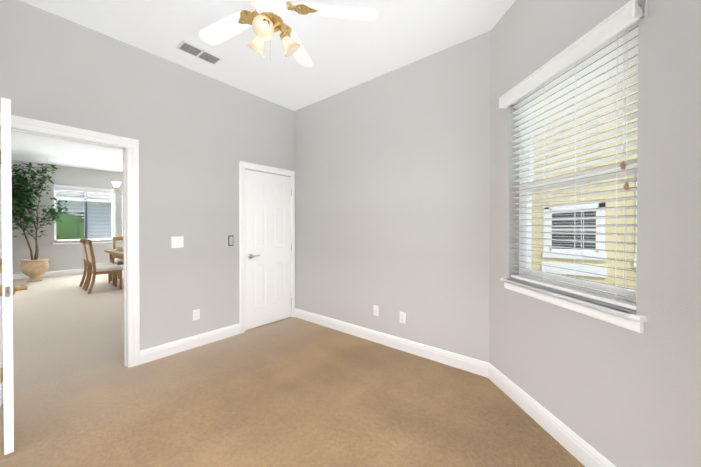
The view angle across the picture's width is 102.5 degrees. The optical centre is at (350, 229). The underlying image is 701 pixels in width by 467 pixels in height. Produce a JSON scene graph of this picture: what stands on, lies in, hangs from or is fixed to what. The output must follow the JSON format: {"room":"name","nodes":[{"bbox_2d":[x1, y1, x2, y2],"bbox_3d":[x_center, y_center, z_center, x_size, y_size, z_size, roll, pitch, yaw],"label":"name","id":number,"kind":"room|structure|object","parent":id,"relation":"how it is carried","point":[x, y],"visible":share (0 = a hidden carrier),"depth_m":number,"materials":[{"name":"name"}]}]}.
{"room":"empty bedroom","nodes":[
{"label":"empty bedroom","id":0,"kind":"room"},
{"bbox_2d":[11,160,123,273],"bbox_3d":[-8.235,-0.255,7.464,0.160,3.000,7.020,0,1,40],"label":"wall","id":1,"kind":"structure","parent":0,"point":[65,256],"depth_m":7.67,"materials":[{"name":"paint"}]},
{"bbox_2d":[52,240,112,244],"bbox_3d":[-7.622,0.356,8.123,0.120,0.077,1.370,0,1,40],"label":"window sill","id":2,"kind":"structure","parent":1,"relation":"attached to","point":[78,242],"depth_m":7.93,"materials":[{"name":"white wood"}]},
{"bbox_2d":[54,184,114,241],"bbox_3d":[-7.668,-0.462,8.155,0.130,1.558,1.290,0,1,40],"label":"window","id":3,"kind":"structure","parent":1,"relation":"in","point":[85,190],"depth_m":8.15,"materials":[{"name":"white glass"}]},
{"bbox_2d":[122,190,122,235],"bbox_3d":[-6.740,-0.470,9.275,0.130,1.558,1.300,0,1,40],"label":"window","id":4,"kind":"structure","parent":1,"relation":"in","point":[122,213],"depth_m":8.80,"materials":[{"name":"white plastic"}]},
{"bbox_2d":[0,0,293,350],"bbox_3d":[-2.236,-0.218,2.495,0.120,3.000,6.700,0,1,40],"label":"wall","id":5,"kind":"structure","parent":0,"point":[198,136],"depth_m":2.85,"materials":[{"name":"paint"}]},
{"bbox_2d":[0,97,27,454],"bbox_3d":[-2.230,0.265,1.830,0.745,2.020,0.157,0,1,40],"label":"entry door","id":6,"kind":"structure","parent":5,"relation":"in","point":[8,289],"depth_m":1.60,"materials":[{"name":"white wood"}]},
{"bbox_2d":[171,236,183,247],"bbox_3d":[-1.796,0.129,2.925,0.011,0.116,0.116,0,1,40],"label":"switch plate","id":7,"kind":"object","parent":5,"relation":"attached to","point":[177,242],"visible":1,"depth_m":2.92,"materials":[{"name":"white plastic"}]},
{"bbox_2d":[193,309,199,320],"bbox_3d":[-1.683,0.928,3.071,0.008,0.116,0.072,0,1,40],"label":"electrical outlet","id":8,"kind":"object","parent":5,"relation":"attached to","point":[196,314],"visible":1,"depth_m":3.07,"materials":[{"name":"white plastic"}]},
{"bbox_2d":[228,235,232,245],"bbox_3d":[-1.431,0.131,3.370,0.006,0.125,0.062,0,1,40],"label":"switch","id":9,"kind":"object","parent":5,"relation":"attached to","point":[230,240],"visible":1,"depth_m":3.36,"materials":[{"name":"grey plastic"}]},
{"bbox_2d":[245,169,291,329],"bbox_3d":[-1.077,0.250,3.790,0.096,2.020,0.723,0,1,40],"label":"closet door","id":10,"kind":"structure","parent":5,"relation":"in","point":[268,250],"depth_m":3.77,"materials":[{"name":"white wood"}]},
{"bbox_2d":[0,270,584,466],"bbox_3d":[-3.761,1.303,3.769,12.060,0.060,7.300,0,1,40],"label":"floor","id":11,"kind":"structure","parent":0,"point":[292,392],"depth_m":2.09,"materials":[{"name":"carpet"}]},
{"bbox_2d":[11,160,69,281],"bbox_3d":[-7.701,-0.243,6.809,1.387,2.985,1.436,0,1,40],"label":"ficus plant","id":12,"kind":"object","parent":11,"relation":"on","point":[35,268],"visible":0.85,"depth_m":6.75,"materials":[{"name":"green plant"}]},
{"bbox_2d":[79,238,114,289],"bbox_3d":[-5.636,0.720,6.268,0.490,1.068,0.547,0,1,40],"label":"chair","id":13,"kind":"object","parent":11,"relation":"on","point":[85,256],"visible":0.67,"depth_m":6.19,"materials":[{"name":"brown wood"}]},
{"bbox_2d":[84,239,122,293],"bbox_3d":[-5.143,0.723,5.859,0.490,1.068,0.547,0,1,40],"label":"chair","id":14,"kind":"object","parent":11,"relation":"on","point":[95,270],"visible":1,"depth_m":5.74,"materials":[{"name":"brown wood"}]},
{"bbox_2d":[104,249,123,280],"bbox_3d":[-5.000,0.871,6.675,1.700,0.760,1.000,0,1,40],"label":"dining table","id":15,"kind":"object","parent":11,"relation":"on","point":[113,254],"visible":0.1,"depth_m":6.48,"materials":[{"name":"brown wood"}]},
{"bbox_2d":[113,236,123,278],"bbox_3d":[-5.938,0.711,7.452,0.547,1.068,0.490,0,1,40],"label":"chair","id":16,"kind":"object","parent":11,"relation":"on","point":[117,241],"visible":0.29,"depth_m":7.42,"materials":[{"name":"brown wood"}]},
{"bbox_2d":[11,0,636,172],"bbox_3d":[-3.761,-1.777,3.746,12.060,0.100,7.300,0,1,40],"label":"ceiling","id":17,"kind":"structure","parent":0,"point":[344,54],"depth_m":2.55,"materials":[{"name":"white paint"}]},
{"bbox_2d":[111,181,122,194],"bbox_3d":[-4.980,-1.209,6.626,0.962,1.080,0.985,0,1,40],"label":"chandelier","id":18,"kind":"object","parent":17,"relation":"hanging from","point":[115,184],"visible":0.02,"depth_m":6.36,"materials":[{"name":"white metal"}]},
{"bbox_2d":[176,40,222,64],"bbox_3d":[-1.465,-1.715,2.741,0.180,0.008,0.370,0,1,40],"label":"ceiling vent","id":19,"kind":"object","parent":17,"relation":"in","point":[196,51],"visible":1,"depth_m":2.72,"materials":[{"name":"white metal"}]},
{"bbox_2d":[199,0,377,66],"bbox_3d":[-0.552,-1.412,1.784,1.322,0.600,1.311,0,1,40],"label":"fan","id":20,"kind":"object","parent":17,"relation":"hanging from","point":[263,19],"visible":1,"depth_m":1.84,"materials":[{"name":"white wood"}]},
{"bbox_2d":[294,30,490,362],"bbox_3d":[0.271,-0.224,3.314,2.696,3.000,0.160,0,1,40],"label":"wall","id":21,"kind":"structure","parent":0,"point":[392,194],"depth_m":2.96,"materials":[{"name":"paint"}]},
{"bbox_2d":[373,305,378,315],"bbox_3d":[0.286,0.922,3.197,0.072,0.116,0.013,0,1,40],"label":"outlet","id":22,"kind":"object","parent":21,"relation":"attached to","point":[375,310],"visible":1,"depth_m":3.19,"materials":[{"name":"white plastic"}]},
{"bbox_2d":[400,312,405,323],"bbox_3d":[0.550,0.932,2.982,0.072,0.116,0.008,0,1,40],"label":"electrical outlet","id":23,"kind":"object","parent":21,"relation":"attached to","point":[402,317],"visible":1,"depth_m":2.98,"materials":[{"name":"white plastic"}]},
{"bbox_2d":[489,0,700,466],"bbox_3d":[1.357,-0.212,1.696,0.160,3.000,1.631,0,0,-5],"label":"wall","id":24,"kind":"structure","parent":0,"point":[617,396],"depth_m":1.28,"materials":[{"name":"paint"}]},
{"bbox_2d":[12,265,615,466],"bbox_3d":[-3.761,1.209,3.769,11.460,0.127,6.700,0,1,40],"label":"baseboard","id":25,"kind":"structure","parent":24,"relation":"attached to","point":[580,449],"depth_m":2.70,"materials":[{"name":"white wood"}]},
{"bbox_2d":[500,278,646,333],"bbox_3d":[1.295,0.424,1.745,0.125,0.083,0.990,0,0,-5],"label":"window sill","id":26,"kind":"structure","parent":24,"relation":"attached to","point":[626,318],"depth_m":1.54,"materials":[{"name":"white wood"}]},
{"bbox_2d":[519,35,637,303],"bbox_3d":[1.392,-0.315,1.748,0.070,1.395,0.900,0,0,-5],"label":"window","id":27,"kind":"structure","parent":24,"relation":"in","point":[606,288],"depth_m":1.78,"materials":[{"name":"white plastic"}]},
{"bbox_2d":[499,0,646,309],"bbox_3d":[1.274,-0.330,1.737,0.126,1.400,0.970,0,0,-5],"label":"window blind","id":28,"kind":"object","parent":27,"relation":"attached to","point":[613,35],"visible":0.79,"depth_m":1.59,"materials":[{"name":"white plastic"}]},
{"label":"outside","id":29,"kind":"structure","parent":0,"visible":0},
{"bbox_3d":[-6.979,1.416,9.228,44.000,0.230,24.000,0,1,40],"label":"ground","id":30,"kind":"structure","parent":29,"visible":0},
{"bbox_2d":[56,214,87,239],"bbox_3d":[-11.748,0.399,7.231,1.213,1.856,7.293,0,1,40],"label":"hedge","id":31,"kind":"object","parent":30,"relation":"on","point":[72,228],"depth_m":9.39,"materials":[{"name":"green plant"}]},
{"bbox_2d":[56,190,111,238],"bbox_3d":[-12.708,-1.010,13.306,4.950,5.020,17.600,0,1,40],"label":"house","id":32,"kind":"structure","parent":30,"relation":"on","point":[98,207],"depth_m":12.07,"materials":[{"name":"white"}]},
{"bbox_2d":[531,63,637,288],"bbox_3d":[4.954,-2.085,4.797,16.000,7.300,0.360,0,1,40],"label":"house","id":33,"kind":"structure","parent":30,"relation":"on","point":[606,254],"depth_m":5.12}
]}

